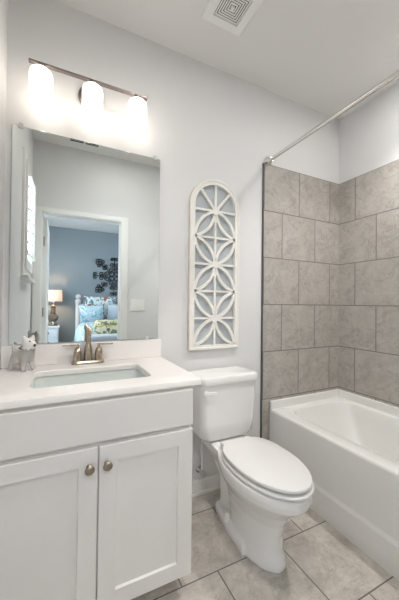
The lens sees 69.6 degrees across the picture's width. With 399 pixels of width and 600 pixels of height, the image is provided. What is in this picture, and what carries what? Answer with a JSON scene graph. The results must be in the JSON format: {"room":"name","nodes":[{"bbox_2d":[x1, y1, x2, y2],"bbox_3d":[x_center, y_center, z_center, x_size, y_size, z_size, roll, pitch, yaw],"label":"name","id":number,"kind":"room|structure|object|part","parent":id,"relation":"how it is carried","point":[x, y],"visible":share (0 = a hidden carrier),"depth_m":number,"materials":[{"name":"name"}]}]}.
{"room":"bathroom","nodes":[
{"label":"bathroom","id":0,"kind":"room"},
{"bbox_2d":[0,0,7,368],"bbox_3d":[-0.653,-0.125,0.658,0.115,2.840,1.515,1,-1,-26],"label":"wall","id":1,"kind":"structure","parent":0,"point":[3,3],"depth_m":1.31,"materials":[{"name":"grey paint"}]},
{"bbox_2d":[1,0,338,480],"bbox_3d":[0.085,-0.101,1.927,2.558,2.840,0.115,1,-1,-26],"label":"wall","id":2,"kind":"structure","parent":0,"point":[204,121],"depth_m":1.75,"materials":[{"name":"grey paint"}]},
{"bbox_2d":[1,339,160,367],"bbox_3d":[-0.582,0.276,1.522,0.784,0.101,0.020,1,-1,-26],"label":"backsplash","id":3,"kind":"structure","parent":2,"relation":"attached to","point":[45,354],"depth_m":1.52,"materials":[{"name":"white stone"}]},
{"bbox_2d":[8,122,159,344],"bbox_3d":[-0.572,-0.313,1.535,0.740,1.086,0.012,1,-1,-26],"label":"mirror","id":4,"kind":"object","parent":2,"relation":"attached to","point":[84,235],"visible":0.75,"depth_m":1.51,"materials":[{"name":"clear glass"}]},
{"bbox_2d":[28,58,147,135],"bbox_3d":[-0.550,-1.025,1.472,0.562,0.232,0.152,1,-1,-26],"label":"vanity light","id":5,"kind":"object","parent":2,"relation":"attached to","point":[90,95],"visible":1,"depth_m":1.41,"materials":[{"name":"white glass"}]},
{"bbox_3d":[-0.745,-0.998,1.348,0.099,0.169,0.099,1,-1,-26],"label":"lamp shade","id":6,"kind":"part","parent":5,"relation":"part of","materials":[{"name":"white glass"}]},
{"bbox_3d":[-0.540,-0.994,1.448,0.099,0.169,0.099,1,-1,-26],"label":"lamp shade","id":7,"kind":"part","parent":5,"relation":"part of","materials":[{"name":"white glass"}]},
{"bbox_3d":[-0.335,-0.990,1.548,0.099,0.169,0.099,1,-1,-26],"label":"lamp shade","id":8,"kind":"part","parent":5,"relation":"part of","materials":[{"name":"white glass"}]},
{"bbox_2d":[196,440,205,476],"bbox_3d":[0.017,0.951,1.771,0.044,0.274,0.090,1,-1,-26],"label":"water supply valve","id":9,"kind":"object","parent":2,"relation":"attached to","point":[199,469],"visible":0.94,"depth_m":1.76,"materials":[{"name":"silver metal"}]},
{"bbox_2d":[192,473,219,497],"bbox_3d":[0.098,1.174,1.846,0.740,0.088,0.026,1,-1,-26],"label":"baseboard","id":10,"kind":"structure","parent":2,"relation":"attached to","point":[211,483],"depth_m":1.81,"materials":[{"name":"white paint"}]},
{"bbox_2d":[187,179,239,350],"bbox_3d":[0.099,-0.231,1.853,0.366,1.092,0.029,1,-1,-26],"label":"wall art panel","id":11,"kind":"object","parent":2,"relation":"attached to","point":[214,208],"visible":1,"depth_m":1.85,"materials":[{"name":"white wood"}]},
{"bbox_2d":[260,163,263,437],"bbox_3d":[0.443,0.125,2.028,0.006,2.198,0.014,1,-1,-26],"label":"trim","id":12,"kind":"structure","parent":2,"relation":"attached to","point":[263,163],"depth_m":2.03,"materials":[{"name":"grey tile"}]},
{"bbox_2d":[262,163,338,439],"bbox_3d":[0.800,0.131,2.205,0.792,2.198,0.011,1,-1,-26],"label":"tiled wall","id":13,"kind":"structure","parent":2,"relation":"attached to","point":[301,266],"depth_m":2.18,"materials":[{"name":"grey tile"}]},
{"bbox_2d":[264,70,398,164],"bbox_3d":[0.823,-1.002,1.386,0.066,0.066,1.514,1,-1,-26],"label":"shower curtain rod","id":14,"kind":"object","parent":2,"relation":"attached to","point":[268,160],"visible":1,"depth_m":1.54,"materials":[{"name":"silver metal"}]},
{"bbox_2d":[56,0,398,120],"bbox_3d":[0.435,-1.576,1.264,2.558,0.100,1.630,1,-1,-26],"label":"ceiling","id":15,"kind":"structure","parent":0,"point":[321,56],"depth_m":1.68,"materials":[{"name":"paint"}]},
{"bbox_2d":[202,0,263,35],"bbox_3d":[0.172,-1.517,1.486,0.240,0.018,0.240,1,-1,-26],"label":"ceiling vent","id":16,"kind":"object","parent":15,"relation":"in","point":[233,16],"visible":1,"depth_m":1.51,"materials":[{"name":"white plastic"}]},
{"bbox_2d":[131,489,398,599],"bbox_3d":[0.453,1.263,1.126,2.328,0.100,1.630,1,-1,-26],"label":"floor","id":17,"kind":"structure","parent":0,"point":[322,563],"depth_m":1.29,"materials":[{"name":"beige tile"}]},
{"bbox_2d":[0,386,192,599],"bbox_3d":[-0.478,0.776,1.250,0.744,0.856,0.589,1,-1,-26],"label":"vanity cabinet","id":18,"kind":"object","parent":17,"relation":"on","point":[96,493],"visible":0.89,"depth_m":1.01,"materials":[{"name":"white paint"}]},
{"bbox_3d":[-0.534,0.814,0.940,0.370,0.591,0.019,1,-1,-26],"label":"door","id":19,"kind":"part","parent":18,"relation":"part of","materials":[{"name":"white paint"}]},
{"bbox_3d":[-0.380,0.585,0.989,0.033,0.033,0.031,1,-1,-26],"label":"knob","id":20,"kind":"part","parent":18,"relation":"part of","materials":[{"name":"silver metal"}]},
{"bbox_3d":[-0.363,0.434,1.026,0.740,0.144,0.019,1,-1,-26],"label":"drawer","id":21,"kind":"part","parent":18,"relation":"part of","materials":[{"name":"white paint"}]},
{"bbox_2d":[0,339,200,409],"bbox_3d":[-0.462,0.286,1.281,0.786,0.125,0.558,1,-1,-26],"label":"countertop","id":22,"kind":"structure","parent":18,"relation":"on","point":[16,390],"depth_m":1.29,"materials":[{"name":"white stone"}]},
{"bbox_2d":[8,335,36,371],"bbox_3d":[-0.806,0.240,1.313,0.155,0.161,0.070,0,-1,22],"label":"dog figurine","id":23,"kind":"object","parent":22,"relation":"on","point":[25,355],"visible":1,"depth_m":1.29,"materials":[{"name":"white ceramic"}]},
{"bbox_2d":[62,327,112,364],"bbox_3d":[-0.558,0.229,1.448,0.246,0.192,0.120,1,-1,-26],"label":"faucet","id":24,"kind":"object","parent":22,"relation":"on","point":[88,352],"visible":1,"depth_m":1.46,"materials":[{"name":"silver metal"}]},
{"bbox_3d":[-0.647,0.228,1.442,0.081,0.009,0.014,1,-1,-26],"label":"lever","id":25,"kind":"part","parent":24,"relation":"part of","materials":[{"name":"silver metal"}]},
{"bbox_3d":[-0.619,0.269,1.455,0.039,0.077,0.039,1,-1,-26],"label":"handle","id":26,"kind":"part","parent":24,"relation":"part of","materials":[{"name":"silver metal"}]},
{"bbox_3d":[-0.554,0.184,1.442,0.024,0.102,0.106,1,-1,-26],"label":"spout","id":27,"kind":"part","parent":24,"relation":"part of","materials":[{"name":"silver metal"}]},
{"bbox_3d":[-0.527,0.271,1.500,0.039,0.077,0.039,1,-1,-26],"label":"handle","id":28,"kind":"part","parent":24,"relation":"part of","materials":[{"name":"silver metal"}]},
{"bbox_2d":[32,369,145,387],"bbox_3d":[-0.470,0.416,1.258,0.495,0.136,0.320,1,-1,-26],"label":"sink","id":29,"kind":"object","parent":22,"relation":"in","point":[89,377],"visible":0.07,"depth_m":1.37,"materials":[{"name":"white ceramic"}]},
{"bbox_3d":[-0.325,0.586,1.016,0.033,0.033,0.031,1,-1,-26],"label":"knob","id":30,"kind":"part","parent":18,"relation":"part of","materials":[{"name":"silver metal"}]},
{"bbox_3d":[-0.199,0.820,1.104,0.366,0.591,0.019,1,-1,-26],"label":"door","id":31,"kind":"part","parent":18,"relation":"part of","materials":[{"name":"white paint"}]},
{"bbox_2d":[190,366,313,573],"bbox_3d":[0.262,0.826,1.496,0.400,0.780,0.759,1,-1,-26],"label":"toilet","id":32,"kind":"object","parent":17,"relation":"on","point":[263,485],"visible":1,"depth_m":1.40,"materials":[{"name":"white ceramic"}]},
{"bbox_3d":[0.058,0.518,1.595,0.080,0.022,0.023,1,-1,-23],"label":"flush lever","id":33,"kind":"part","parent":32,"relation":"part of","materials":[{"name":"white plastic"}]},
{"bbox_3d":[0.140,0.651,1.751,0.380,0.328,0.195,1,-1,-26],"label":"tank","id":34,"kind":"part","parent":32,"relation":"part of","materials":[{"name":"white ceramic"}]},
{"bbox_3d":[0.145,0.462,1.748,0.400,0.050,0.208,1,-1,-26],"label":"tank lid","id":35,"kind":"part","parent":32,"relation":"part of","materials":[{"name":"white ceramic"}]},
{"bbox_3d":[0.264,1.016,1.485,0.347,0.398,0.732,1,-1,-26],"label":"bowl","id":36,"kind":"part","parent":32,"relation":"part of","materials":[{"name":"white ceramic"}]},
{"bbox_3d":[0.322,0.779,1.380,0.322,0.016,0.480,1,-1,-26],"label":"lid","id":37,"kind":"part","parent":32,"relation":"part of","materials":[{"name":"white plastic"}]},
{"bbox_3d":[0.324,0.804,1.376,0.336,0.012,0.489,1,-1,-26],"label":"seat","id":38,"kind":"part","parent":32,"relation":"part of","materials":[{"name":"white plastic"}]},
{"bbox_2d":[269,389,398,580],"bbox_3d":[1.137,0.972,1.527,0.732,0.508,1.491,1,-1,-26],"label":"bathtub","id":39,"kind":"object","parent":17,"relation":"on","point":[348,443],"visible":0.91,"depth_m":1.61,"materials":[{"name":"white ceramic"}]},
{"bbox_2d":[339,82,398,183],"bbox_3d":[1.540,-0.087,1.731,0.115,2.840,1.515,1,-1,-26],"label":"wall","id":40,"kind":"structure","parent":0,"point":[369,135],"depth_m":2.16,"materials":[{"name":"grey paint"}]},
{"bbox_2d":[338,159,398,406],"bbox_3d":[1.484,0.133,1.696,0.011,2.198,1.504,1,-1,-26],"label":"tiled wall","id":41,"kind":"structure","parent":40,"relation":"attached to","point":[368,314],"depth_m":2.13,"materials":[{"name":"grey tile"}]}
]}

